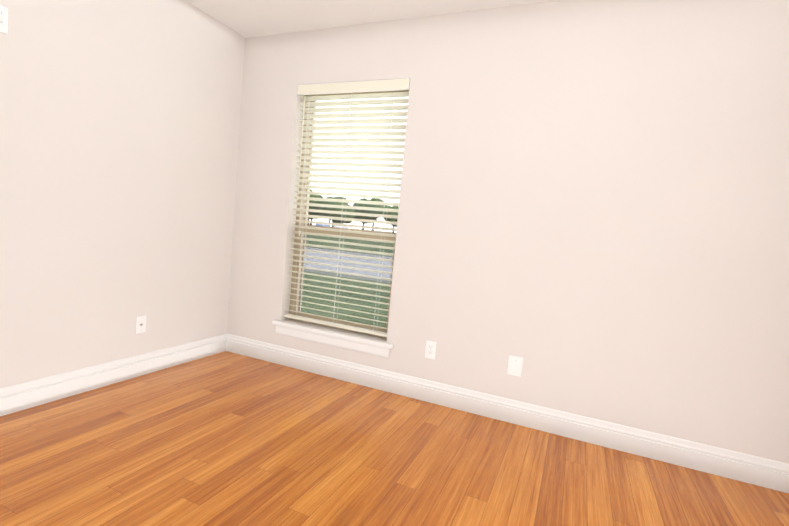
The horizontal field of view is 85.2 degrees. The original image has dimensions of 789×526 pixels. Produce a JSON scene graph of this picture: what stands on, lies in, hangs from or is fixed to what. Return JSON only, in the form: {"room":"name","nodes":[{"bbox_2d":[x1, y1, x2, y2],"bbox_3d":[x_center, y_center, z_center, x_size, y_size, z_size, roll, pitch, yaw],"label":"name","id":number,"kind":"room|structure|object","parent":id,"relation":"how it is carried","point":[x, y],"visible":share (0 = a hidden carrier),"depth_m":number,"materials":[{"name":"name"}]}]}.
{"room":"empty room","nodes":[
{"label":"empty room","id":0,"kind":"room"},
{"bbox_2d":[0,0,245,387],"bbox_3d":[-1.819,-0.473,2.202,0.115,2.440,3.101,7,5,23],"label":"wall","id":1,"kind":"structure","parent":0,"point":[119,132],"depth_m":2.49,"materials":[{"name":"paint"}]},
{"bbox_2d":[0,5,7,33],"bbox_3d":[-1.788,-1.107,1.937,0.009,0.115,0.070,7,5,23],"label":"electrical outlet","id":2,"kind":"object","parent":1,"relation":"attached to","point":[3,19],"visible":1,"depth_m":1.95,"materials":[{"name":"white plastic"}]},
{"bbox_2d":[0,334,227,415],"bbox_3d":[-1.897,0.680,2.183,0.016,0.137,2.700,7,5,23],"label":"baseboard","id":3,"kind":"structure","parent":1,"relation":"attached to","point":[18,397],"depth_m":2.53,"materials":[{"name":"white wood"}]},
{"bbox_2d":[135,315,145,333],"bbox_3d":[-1.619,0.394,2.746,0.017,0.112,0.068,7,5,23],"label":"outlet","id":4,"kind":"object","parent":1,"relation":"attached to","point":[140,324],"visible":1,"depth_m":2.74,"materials":[{"name":"white plastic"}]},
{"bbox_2d":[186,0,557,37],"bbox_3d":[0.139,-1.518,1.316,4.152,0.120,3.101,7,5,23],"label":"ceiling","id":5,"kind":"structure","parent":0,"point":[250,18],"depth_m":2.77,"materials":[{"name":"paint"}]},
{"bbox_2d":[0,351,788,525],"bbox_3d":[-0.136,1.018,1.399,4.152,0.100,2.871,7,5,23],"label":"floor","id":6,"kind":"structure","parent":0,"point":[225,438],"depth_m":1.96,"materials":[{"name":"brown wood"}]},
{"bbox_2d":[227,0,788,463],"bbox_3d":[0.591,-0.293,2.718,3.922,2.440,0.250,7,5,23],"label":"wall","id":7,"kind":"structure","parent":0,"point":[593,212],"depth_m":2.40,"materials":[{"name":"paint"}]},
{"bbox_2d":[272,320,393,357],"bbox_3d":[-0.447,0.536,3.097,0.990,0.100,0.131,7,5,23],"label":"window sill","id":8,"kind":"structure","parent":7,"relation":"attached to","point":[363,345],"depth_m":3.03,"materials":[{"name":"white wood"}]},
{"bbox_2d":[289,90,408,338],"bbox_3d":[-0.325,-0.381,3.120,0.880,1.740,0.086,7,5,23],"label":"window unit","id":9,"kind":"structure","parent":7,"relation":"in","point":[295,297],"depth_m":3.19,"materials":[{"name":"beige plastic"}]},
{"bbox_2d":[284,78,409,336],"bbox_3d":[-0.362,-0.392,3.031,0.872,1.708,0.082,7,5,23],"label":"window blinds","id":10,"kind":"object","parent":9,"relation":"attached to","point":[394,85],"visible":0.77,"depth_m":3.01,"materials":[{"name":"beige plastic"}]},
{"bbox_2d":[425,340,436,359],"bbox_3d":[0.233,0.559,2.762,0.070,0.115,0.009,7,5,23],"label":"outlet","id":11,"kind":"object","parent":7,"relation":"attached to","point":[430,351],"visible":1,"depth_m":2.76,"materials":[{"name":"white plastic"}]},
{"bbox_2d":[228,334,788,492],"bbox_3d":[0.434,0.855,2.681,3.922,0.137,0.016,7,5,23],"label":"baseboard","id":12,"kind":"structure","parent":7,"relation":"attached to","point":[754,470],"depth_m":2.49,"materials":[{"name":"white wood"}]},
{"bbox_2d":[507,355,522,376],"bbox_3d":[0.717,0.613,2.554,0.082,0.117,0.008,7,5,23],"label":"electrical outlet","id":13,"kind":"object","parent":7,"relation":"attached to","point":[515,363],"visible":1,"depth_m":2.55,"materials":[{"name":"white plastic"}]},
{"label":"outside","id":14,"kind":"structure","parent":0,"visible":0},
{"bbox_2d":[301,226,395,327],"bbox_3d":[57.080,-8.611,205.693,580.000,0.200,417.412,7,5,23],"label":"lawn","id":15,"kind":"structure","parent":14,"point":[347,288],"depth_m":9.15,"materials":[{"name":"green plant"}]},
{"bbox_2d":[309,190,314,208],"bbox_3d":[-26.544,-15.832,118.877,9.589,11.927,10.072,7,5,23],"label":"tree","id":16,"kind":"object","parent":15,"relation":"on","point":[311,201],"depth_m":117.04,"materials":[{"name":"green plant"}]},
{"bbox_2d":[307,212,322,224],"bbox_3d":[-37.806,-21.922,189.153,13.378,11.597,11.179,7,5,23],"label":"tree","id":17,"kind":"object","parent":15,"relation":"on","point":[317,213],"depth_m":186.84,"materials":[{"name":"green plant"}]},
{"bbox_2d":[308,195,322,224],"bbox_3d":[-36.115,-22.869,182.630,14.539,14.748,13.072,7,5,23],"label":"tree","id":18,"kind":"object","parent":15,"relation":"on","point":[311,213],"depth_m":177.99,"materials":[{"name":"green plant"}]},
{"bbox_2d":[319,196,348,226],"bbox_3d":[-24.583,-20.611,174.744,12.352,13.506,12.323,7,5,23],"label":"tree","id":19,"kind":"object","parent":15,"relation":"on","point":[330,197],"depth_m":172.60,"materials":[{"name":"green plant"}]},
{"bbox_2d":[326,202,354,223],"bbox_3d":[-21.373,-19.083,167.516,13.221,12.120,14.127,7,5,23],"label":"tree","id":20,"kind":"object","parent":15,"relation":"on","point":[342,215],"depth_m":162.66,"materials":[{"name":"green plant"}]},
{"bbox_2d":[304,247,392,282],"bbox_3d":[-20.975,-2.431,25.691,580.000,0.098,9.400,7,5,23],"label":"street","id":21,"kind":"structure","parent":15,"relation":"on","point":[350,265],"depth_m":16.05,"materials":[{"name":"grey asphalt"}]},
{"bbox_2d":[353,198,376,229],"bbox_3d":[-11.991,-19.426,172.930,11.326,13.690,11.870,7,5,23],"label":"tree","id":22,"kind":"object","parent":15,"relation":"on","point":[357,210],"depth_m":169.70,"materials":[{"name":"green plant"}]},
{"bbox_2d":[359,198,390,230],"bbox_3d":[-7.998,-18.603,166.840,11.778,13.676,9.980,7,5,23],"label":"tree","id":23,"kind":"object","parent":15,"relation":"on","point":[375,206],"depth_m":164.24,"materials":[{"name":"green plant"}]},
{"bbox_2d":[382,206,398,232],"bbox_3d":[0.017,-17.428,172.206,10.718,11.991,11.163,7,5,23],"label":"tree","id":24,"kind":"object","parent":15,"relation":"on","point":[396,213],"depth_m":168.40,"materials":[{"name":"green plant"}]}
]}

